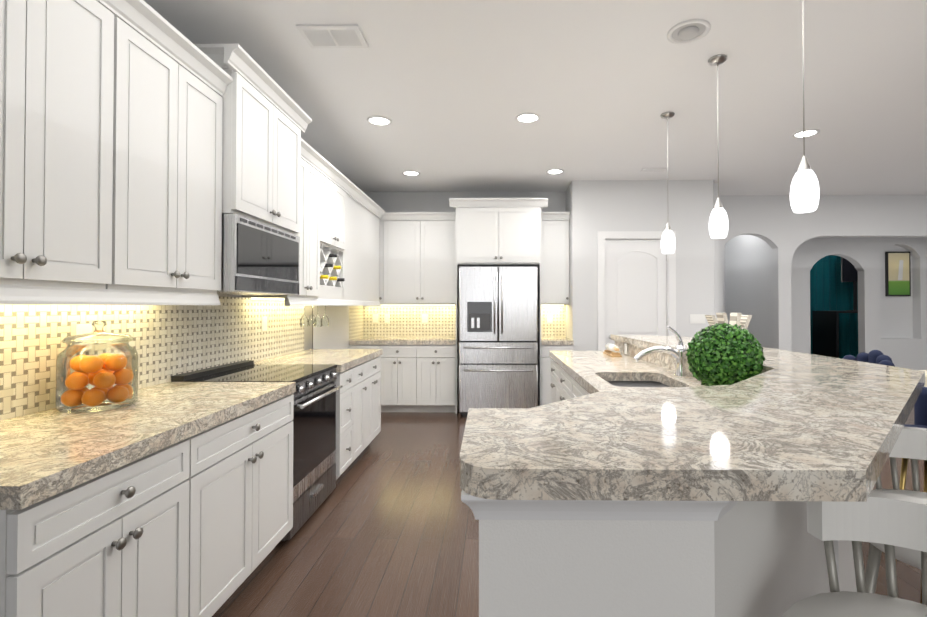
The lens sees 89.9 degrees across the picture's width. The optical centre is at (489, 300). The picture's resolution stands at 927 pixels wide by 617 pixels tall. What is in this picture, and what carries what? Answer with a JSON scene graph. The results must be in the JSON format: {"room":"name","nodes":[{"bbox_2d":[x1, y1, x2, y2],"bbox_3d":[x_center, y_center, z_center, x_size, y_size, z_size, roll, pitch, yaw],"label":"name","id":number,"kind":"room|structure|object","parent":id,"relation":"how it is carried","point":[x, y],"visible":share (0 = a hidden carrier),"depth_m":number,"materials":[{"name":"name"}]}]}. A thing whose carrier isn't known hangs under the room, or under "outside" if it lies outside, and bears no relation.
{"room":"kitchen","nodes":[
{"label":"kitchen","id":0,"kind":"room"},
{"bbox_2d":[76,324,91,349],"bbox_3d":[-1.786,0.158,2.044,0.007,0.115,0.075,0,-1,1],"label":"outlet","id":1,"kind":"object","parent":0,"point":[80,328],"depth_m":2.05,"materials":[{"name":"white plastic"}]},
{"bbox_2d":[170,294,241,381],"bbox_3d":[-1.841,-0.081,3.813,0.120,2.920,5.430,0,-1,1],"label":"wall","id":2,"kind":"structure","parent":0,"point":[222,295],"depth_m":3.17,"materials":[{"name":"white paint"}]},
{"bbox_2d":[0,0,135,291],"bbox_3d":[-1.626,-0.633,1.485,0.351,1.170,0.737,0,-1,1],"label":"upper cabinet","id":3,"kind":"object","parent":2,"relation":"attached to","point":[68,67],"depth_m":1.60,"materials":[{"name":"white wood"}]},
{"bbox_2d":[40,0,223,295],"bbox_3d":[-1.619,-0.625,2.114,0.351,1.170,0.769,0,-1,1],"label":"upper cabinet","id":4,"kind":"object","parent":2,"relation":"attached to","point":[144,146],"depth_m":2.12,"materials":[{"name":"white wood"}]},
{"bbox_2d":[196,48,303,239],"bbox_3d":[-1.576,-0.909,2.925,0.421,0.875,0.834,0,-1,1],"label":"upper cabinet","id":5,"kind":"object","parent":2,"relation":"attached to","point":[264,144],"depth_m":2.76,"materials":[{"name":"white wood"}]},
{"bbox_2d":[217,214,299,294],"bbox_3d":[-1.576,-0.256,2.917,0.420,0.420,0.830,0,-1,1],"label":"microwave","id":6,"kind":"object","parent":5,"relation":"attached to","point":[258,258],"visible":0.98,"depth_m":2.73,"materials":[{"name":"silver metal"}]},
{"bbox_2d":[251,298,284,299],"bbox_3d":[-1.726,-0.024,2.845,0.030,0.008,3.400,0,-1,1],"label":"light","id":7,"kind":"object","parent":6,"relation":"attached to","point":[251,298],"depth_m":3.59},
{"bbox_2d":[240,144,323,299],"bbox_3d":[-1.603,-0.607,3.651,0.351,1.170,0.614,0,-1,1],"label":"upper cabinet","id":8,"kind":"object","parent":2,"relation":"attached to","point":[311,252],"depth_m":3.72,"materials":[{"name":"white wood"}]},
{"bbox_2d":[324,160,347,251],"bbox_3d":[-1.596,-0.835,4.244,0.351,0.699,0.680,0,-1,1],"label":"upper cabinet","id":9,"kind":"object","parent":2,"relation":"attached to","point":[335,186],"depth_m":4.27,"materials":[{"name":"white wood"}]},
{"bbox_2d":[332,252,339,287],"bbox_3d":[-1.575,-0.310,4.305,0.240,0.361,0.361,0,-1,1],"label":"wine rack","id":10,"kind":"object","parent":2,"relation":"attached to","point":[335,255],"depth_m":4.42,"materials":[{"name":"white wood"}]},
{"bbox_2d":[324,192,381,303],"bbox_3d":[-1.585,-0.538,5.262,0.351,1.071,1.477,0,-1,1],"label":"upper cabinet","id":11,"kind":"object","parent":2,"relation":"attached to","point":[359,266],"depth_m":5.12,"materials":[{"name":"white wood"}]},
{"bbox_2d":[262,316,266,330],"bbox_3d":[-1.769,0.177,3.644,0.007,0.115,0.075,0,-1,1],"label":"outlet","id":12,"kind":"object","parent":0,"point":[264,318],"depth_m":3.64,"materials":[{"name":"white plastic"}]},
{"bbox_2d":[373,314,377,322],"bbox_3d":[-1.572,0.240,6.388,0.075,0.115,0.007,0,-1,1],"label":"outlet","id":13,"kind":"object","parent":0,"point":[375,316],"depth_m":6.39,"materials":[{"name":"white plastic"}]},
{"bbox_2d":[384,314,389,322],"bbox_3d":[-1.412,0.240,6.386,0.075,0.115,0.007,0,-1,1],"label":"outlet","id":14,"kind":"object","parent":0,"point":[386,316],"depth_m":6.38,"materials":[{"name":"white plastic"}]},
{"bbox_2d":[422,314,427,322],"bbox_3d":[-0.892,0.240,6.380,0.075,0.115,0.007,0,-1,1],"label":"outlet","id":15,"kind":"object","parent":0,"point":[424,316],"depth_m":6.38,"materials":[{"name":"white plastic"}]},
{"bbox_2d":[364,192,565,211],"bbox_3d":[-0.411,-0.049,6.452,2.920,2.920,0.120,0,-1,1],"label":"wall","id":16,"kind":"structure","parent":0,"point":[412,201],"depth_m":6.41,"materials":[{"name":"white paint"}]},
{"bbox_2d":[379,212,388,305],"bbox_3d":[-1.539,-0.552,6.231,0.423,1.200,0.351,0,-1,1],"label":"upper cabinet","id":17,"kind":"object","parent":16,"relation":"attached to","point":[384,221],"depth_m":6.05,"materials":[{"name":"white wood"}]},
{"bbox_2d":[389,210,458,305],"bbox_3d":[-0.931,-0.552,6.224,1.020,1.200,0.351,0,-1,1],"label":"upper cabinet","id":18,"kind":"object","parent":16,"relation":"attached to","point":[423,271],"depth_m":6.05,"materials":[{"name":"white wood"}]},
{"bbox_2d":[457,198,540,269],"bbox_3d":[0.114,-0.861,6.076,1.030,0.815,0.631,0,-1,1],"label":"upper cabinet","id":19,"kind":"object","parent":16,"relation":"attached to","point":[491,232],"depth_m":5.76,"materials":[{"name":"white wood"}]},
{"bbox_2d":[537,212,568,305],"bbox_3d":[0.847,-0.552,6.205,0.388,1.200,0.351,0,-1,1],"label":"upper cabinet","id":20,"kind":"object","parent":16,"relation":"attached to","point":[553,272],"depth_m":6.03,"materials":[{"name":"white wood"}]},
{"bbox_2d":[144,0,926,194],"bbox_3d":[2.512,-1.567,4.968,13.000,0.080,14.000,0,-1,1],"label":"ceiling","id":21,"kind":"structure","parent":0,"point":[451,89],"depth_m":3.37,"materials":[{"name":"white paint"}]},
{"bbox_2d":[296,24,368,47],"bbox_3d":[-0.913,-1.543,2.715,0.350,0.019,0.220,0,-1,1],"label":"ceiling vent","id":22,"kind":"object","parent":21,"relation":"in","point":[334,36],"visible":1,"depth_m":2.69,"materials":[{"name":"white metal"}]},
{"bbox_2d":[367,116,391,125],"bbox_3d":[-0.939,-1.533,3.955,0.214,0.009,0.214,0,-1,1],"label":"recessed light","id":23,"kind":"object","parent":21,"relation":"in","point":[379,120],"visible":1,"depth_m":3.95,"materials":[{"name":"white"}]},
{"bbox_2d":[402,170,419,175],"bbox_3d":[-0.932,-1.515,5.505,0.214,0.009,0.214,0,-1,1],"label":"recessed light","id":24,"kind":"object","parent":21,"relation":"in","point":[410,173],"visible":0.94,"depth_m":5.52,"materials":[{"name":"white"}]},
{"bbox_2d":[515,112,539,123],"bbox_3d":[0.320,-1.534,3.891,0.214,0.009,0.214,0,-1,1],"label":"recessed light","id":25,"kind":"object","parent":21,"relation":"in","point":[528,117],"visible":1,"depth_m":3.88,"materials":[{"name":"white"}]},
{"bbox_2d":[546,169,563,174],"bbox_3d":[0.767,-1.516,5.436,0.214,0.009,0.214,0,-1,1],"label":"recessed light","id":26,"kind":"object","parent":21,"relation":"in","point":[554,171],"visible":0.96,"depth_m":5.44,"materials":[{"name":"white"}]},
{"bbox_2d":[660,112,675,253],"bbox_3d":[1.470,-0.965,3.822,0.114,1.149,0.113,0,-1,1],"label":"pendant light","id":27,"kind":"object","parent":21,"relation":"hanging from","point":[668,243],"visible":1,"depth_m":3.79,"materials":[{"name":"white glass"}]},
{"bbox_2d":[667,19,710,43],"bbox_3d":[1.147,-1.549,2.672,0.234,0.057,0.234,0,-1,1],"label":"ceiling light","id":28,"kind":"object","parent":21,"relation":"attached to","point":[689,31],"visible":1,"depth_m":2.65,"materials":[{"name":"white"}]},
{"bbox_2d":[708,54,728,238],"bbox_3d":[1.460,-0.975,2.962,0.114,1.149,0.113,0,-1,1],"label":"pendant light","id":29,"kind":"object","parent":21,"relation":"hanging from","point":[718,224],"visible":1,"depth_m":2.93,"materials":[{"name":"white glass"}]},
{"bbox_2d":[790,0,819,212],"bbox_3d":[1.451,-0.985,2.142,0.114,1.149,0.113,0,-1,1],"label":"pendant light","id":30,"kind":"object","parent":21,"relation":"hanging from","point":[804,192],"visible":1,"depth_m":2.11,"materials":[{"name":"white glass"}]},
{"bbox_2d":[792,129,819,137],"bbox_3d":[2.894,-1.530,4.243,0.214,0.009,0.214,0,-1,1],"label":"recessed light","id":31,"kind":"object","parent":21,"relation":"in","point":[808,133],"visible":0.94,"depth_m":4.24,"materials":[{"name":"white"}]},
{"bbox_2d":[547,314,552,322],"bbox_3d":[0.828,0.240,6.361,0.075,0.115,0.007,0,-1,1],"label":"outlet","id":32,"kind":"object","parent":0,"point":[549,316],"depth_m":6.36,"materials":[{"name":"white plastic"}]},
{"bbox_2d":[212,407,923,616],"bbox_3d":[2.512,1.423,4.932,13.000,0.060,14.000,0,-1,1],"label":"floor","id":33,"kind":"structure","parent":0,"point":[389,527],"depth_m":2.58,"materials":[{"name":"brown wood"}]},
{"bbox_2d":[0,428,207,616],"bbox_3d":[-1.452,0.922,1.421,0.701,0.859,0.679,0,-1,1],"label":"base cabinet","id":34,"kind":"object","parent":33,"relation":"on","point":[129,538],"depth_m":1.37,"materials":[{"name":"white wood"}]},
{"bbox_2d":[0,380,295,503],"bbox_3d":[-1.443,0.469,1.835,0.712,0.055,1.497,0,-1,1],"label":"countertop","id":35,"kind":"structure","parent":34,"relation":"on","point":[45,450],"depth_m":1.58,"materials":[{"name":"beige stone"}]},
{"bbox_2d":[55,320,137,412],"bbox_3d":[-1.636,0.261,1.941,0.264,0.360,0.264,0,-1,1],"label":"jar","id":36,"kind":"object","parent":35,"relation":"on","point":[103,373],"visible":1,"depth_m":1.92,"materials":[{"name":"clear glass"}]},
{"bbox_2d":[204,392,293,616],"bbox_3d":[-1.444,0.930,2.110,0.701,0.859,0.936,0,-1,1],"label":"base cabinet","id":37,"kind":"object","parent":33,"relation":"on","point":[250,453],"depth_m":2.09,"materials":[{"name":"white wood"}]},
{"bbox_2d":[171,360,342,540],"bbox_3d":[-1.413,0.897,2.961,0.728,0.945,0.756,0,-1,1],"label":"range","id":38,"kind":"object","parent":33,"relation":"on","point":[314,444],"visible":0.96,"depth_m":2.88,"materials":[{"name":"silver metal"}]},
{"bbox_2d":[333,364,355,479],"bbox_3d":[-1.429,0.947,3.532,0.701,0.859,0.376,0,-1,1],"label":"base cabinet","id":39,"kind":"object","parent":33,"relation":"on","point":[345,396],"depth_m":3.48,"materials":[{"name":"white wood"}]},
{"bbox_2d":[254,348,382,371],"bbox_3d":[-1.419,0.494,3.968,0.712,0.055,1.237,0,-1,1],"label":"countertop","id":40,"kind":"structure","parent":39,"relation":"on","point":[343,357],"depth_m":3.82,"materials":[{"name":"beige stone"}]},
{"bbox_2d":[356,360,367,457],"bbox_3d":[-1.425,0.951,3.840,0.701,0.859,0.359,0,-1,1],"label":"base cabinet","id":41,"kind":"object","parent":33,"relation":"on","point":[362,368],"depth_m":3.90,"materials":[{"name":"white wood"}]},
{"bbox_2d":[349,342,384,411],"bbox_3d":[-1.534,0.978,6.073,0.435,0.859,0.631,0,-1,1],"label":"base cabinet","id":42,"kind":"object","parent":33,"relation":"on","point":[352,345],"depth_m":5.76,"materials":[{"name":"white wood"}]},
{"bbox_2d":[368,352,382,444],"bbox_3d":[-1.421,0.956,4.231,0.701,0.859,0.659,0,-1,1],"label":"base cabinet","id":43,"kind":"object","parent":33,"relation":"on","point":[374,365],"depth_m":4.31,"materials":[{"name":"white wood"}]},
{"bbox_2d":[385,342,420,411],"bbox_3d":[-1.138,0.978,6.068,0.593,0.859,0.631,0,-1,1],"label":"base cabinet","id":44,"kind":"object","parent":33,"relation":"on","point":[402,359],"depth_m":5.75,"materials":[{"name":"white wood"}]},
{"bbox_2d":[421,342,458,413],"bbox_3d":[-0.690,0.978,6.063,0.539,0.859,0.631,0,-1,1],"label":"base cabinet","id":45,"kind":"object","parent":33,"relation":"on","point":[439,360],"depth_m":5.75,"materials":[{"name":"white wood"}]},
{"bbox_2d":[349,338,459,341],"bbox_3d":[-1.088,0.520,6.069,1.330,0.055,0.642,0,-1,1],"label":"countertop","id":46,"kind":"structure","parent":45,"relation":"on","point":[350,339],"depth_m":5.83,"materials":[{"name":"beige stone"}]},
{"bbox_2d":[459,267,537,416],"bbox_3d":[0.108,0.500,5.907,0.940,1.810,0.886,0,-1,1],"label":"refrigerator","id":47,"kind":"object","parent":33,"relation":"on","point":[498,337],"visible":0.96,"depth_m":5.52,"materials":[{"name":"grey metal"}]},
{"bbox_2d":[538,342,572,405],"bbox_3d":[0.844,0.977,6.046,0.390,0.859,0.631,0,-1,1],"label":"base cabinet","id":48,"kind":"object","parent":33,"relation":"on","point":[544,361],"depth_m":5.74,"materials":[{"name":"white wood"}]},
{"bbox_2d":[537,338,572,341],"bbox_3d":[0.846,0.519,6.047,0.390,0.055,0.642,0,-1,1],"label":"countertop","id":49,"kind":"structure","parent":48,"relation":"on","point":[539,339],"depth_m":5.76,"materials":[{"name":"beige stone"}]},
{"bbox_2d":[462,501,856,616],"bbox_3d":[0.768,0.855,2.571,1.593,1.019,3.625,0,-1,1],"label":"kitchen island","id":50,"kind":"object","parent":33,"relation":"on","point":[537,558],"depth_m":0.80,"materials":[{"name":"white paint"}]},
{"bbox_2d":[607,381,668,386],"bbox_3d":[0.862,0.607,2.684,0.490,0.198,0.630,0,-1,1],"label":"sink","id":51,"kind":"object","parent":50,"relation":"in","point":[615,383],"depth_m":2.97,"materials":[{"name":"silver metal"}]},
{"bbox_2d":[460,333,924,504],"bbox_3d":[0.873,0.320,2.588,1.825,0.050,3.690,0,-1,1],"label":"island countertop","id":52,"kind":"structure","parent":50,"relation":"on","point":[637,427],"depth_m":0.97,"materials":[{"name":"grey stone"}]},
{"bbox_2d":[603,343,621,356],"bbox_3d":[1.052,0.419,3.980,0.080,0.094,0.380,0,-1,1],"label":"rolling pin","id":53,"kind":"object","parent":52,"relation":"on","point":[612,350],"visible":1,"depth_m":3.87,"materials":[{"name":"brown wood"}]},
{"bbox_2d":[633,325,686,377],"bbox_3d":[1.014,0.299,2.762,0.315,0.307,0.068,0,-1,1],"label":"faucet","id":54,"kind":"object","parent":52,"relation":"on","point":[679,353],"depth_m":2.74,"materials":[{"name":"silver metal"}]},
{"bbox_2d":[686,323,764,385],"bbox_3d":[1.049,0.269,2.068,0.314,0.348,0.320,0,-1,1],"label":"boxwood topiary","id":55,"kind":"object","parent":52,"relation":"on","point":[723,354],"visible":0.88,"depth_m":1.98,"materials":[{"name":"green plant"}]},
{"bbox_2d":[705,313,751,329],"bbox_3d":[1.548,0.188,3.007,0.264,0.222,0.100,0,-1,1],"label":"towels","id":56,"kind":"object","parent":52,"relation":"on","point":[739,319],"visible":0.27,"depth_m":2.98,"materials":[{"name":"fabric"}]},
{"bbox_2d":[812,311,857,357],"bbox_3d":[7.766,0.831,9.782,1.400,1.240,0.700,0,-1,1],"label":"office desk","id":57,"kind":"object","parent":33,"relation":"on","point":[825,333],"visible":0.5,"depth_m":9.72,"materials":[{"name":"black plastic"}]},
{"bbox_2d":[841,257,857,310],"bbox_3d":[7.878,-0.367,9.965,0.620,1.159,0.180,0,-1,1],"label":"monitor","id":58,"kind":"object","parent":57,"relation":"on","point":[849,272],"visible":0.58,"depth_m":9.95,"materials":[{"name":"black plastic"}]},
{"bbox_2d":[781,491,926,616],"bbox_3d":[0.715,0.866,0.711,0.477,0.956,0.498,0,-1,1],"label":"bar stool","id":59,"kind":"object","parent":33,"relation":"on","point":[890,521],"visible":0.9,"depth_m":0.91,"materials":[{"name":"white painted wood"}]},
{"bbox_2d":[843,350,894,366],"bbox_3d":[2.260,0.840,2.941,0.470,1.061,0.508,0,-1,1],"label":"bar stool","id":60,"kind":"object","parent":33,"relation":"on","point":[876,357],"visible":0.19,"depth_m":2.93,"materials":[{"name":"blue fabric"}]},
{"bbox_2d":[865,426,926,593],"bbox_3d":[1.236,0.872,1.226,0.477,0.956,0.498,0,-1,1],"label":"bar stool","id":61,"kind":"object","parent":33,"relation":"on","point":[911,443],"visible":0.33,"depth_m":1.42,"materials":[{"name":"white painted wood"},{"name":"grey metal"}]},
{"bbox_2d":[896,387,926,603],"bbox_3d":[2.121,0.855,2.133,0.470,1.011,0.488,0,-1,1],"label":"bar stool","id":62,"kind":"object","parent":33,"relation":"on","point":[920,413],"visible":0.21,"depth_m":2.31,"materials":[{"name":"blue fabric"}]},
{"bbox_2d":[921,370,926,386],"bbox_3d":[4.107,1.037,4.419,0.440,0.700,0.400,0,-1,1],"label":"stool","id":63,"kind":"object","parent":33,"relation":"on","point":[925,385],"depth_m":4.22,"materials":[{"name":"beige wood"}]},
{"bbox_2d":[566,185,569,338],"bbox_3d":[1.106,-0.051,6.230,0.120,2.920,0.530,0,-1,1],"label":"wall","id":64,"kind":"structure","parent":0,"point":[568,189],"depth_m":6.14,"materials":[{"name":"white paint"}]},
{"bbox_2d":[570,180,718,350],"bbox_3d":[1.982,-0.056,5.866,1.880,2.920,0.120,0,-1,1],"label":"wall","id":65,"kind":"structure","parent":0,"point":[684,208],"depth_m":5.82,"materials":[{"name":"white paint"}]},
{"bbox_2d":[605,240,666,349],"bbox_3d":[1.847,0.313,5.820,0.778,2.166,0.106,0,-1,1],"label":"pantry door","id":66,"kind":"structure","parent":65,"relation":"in","point":[635,288],"depth_m":5.84,"materials":[{"name":"white wood"}]},
{"bbox_2d":[598,231,675,350],"bbox_3d":[1.922,0.267,5.853,1.760,2.275,0.138,0,-1,1],"label":"door frame","id":67,"kind":"structure","parent":65,"relation":"attached to","point":[603,236],"depth_m":5.80,"materials":[{"name":"white wood"}]},
{"bbox_2d":[690,314,705,322],"bbox_3d":[2.602,0.223,5.790,0.190,0.115,0.008,0,-1,1],"label":"switch plate","id":68,"kind":"object","parent":65,"relation":"attached to","point":[697,318],"visible":1,"depth_m":5.79,"materials":[{"name":"white plastic"}]},
{"bbox_2d":[722,244,725,312],"bbox_3d":[3.799,-0.027,8.296,1.700,2.920,0.120,0,-1,1],"label":"wall","id":69,"kind":"structure","parent":0,"point":[724,248],"depth_m":8.23,"materials":[{"name":"white paint"}]},
{"bbox_2d":[726,235,772,347],"bbox_3d":[4.240,-0.036,7.481,0.120,2.920,1.500,0,-1,1],"label":"wall","id":70,"kind":"structure","parent":0,"point":[747,276],"depth_m":7.37,"materials":[{"name":"white paint"}]},
{"bbox_2d":[718,195,926,350],"bbox_3d":[5.606,-0.046,6.646,6.050,2.920,0.140,0,-1,1],"label":"wall","id":71,"kind":"structure","parent":0,"point":[780,227],"depth_m":6.60,"materials":[{"name":"white paint"}]},
{"bbox_2d":[791,237,926,370],"bbox_3d":[6.470,-0.037,7.441,4.340,2.920,0.170,0,-1,1],"label":"wall","id":72,"kind":"structure","parent":0,"point":[894,328],"depth_m":7.37,"materials":[{"name":"white paint"}]},
{"bbox_2d":[885,252,910,295],"bbox_3d":[6.590,-0.436,7.477,0.380,0.720,0.040,0,-1,1],"label":"picture frame","id":73,"kind":"object","parent":72,"relation":"attached to","point":[897,273],"visible":1,"depth_m":7.46,"materials":[{"name":"black"}]},
{"bbox_3d":[6.857,-0.018,9.047,4.800,2.920,3.110,0,-1,1],"label":"wall","id":74,"kind":"structure","parent":0,"visible":0},
{"bbox_2d":[810,255,857,358],"bbox_3d":[7.942,0.083,10.389,1.500,2.650,0.070,0,-1,1],"label":"curtain","id":75,"kind":"object","parent":74,"relation":"hanging from","point":[830,290],"visible":0.15,"depth_m":10.35,"materials":[{"name":"teal fabric"}]}
]}

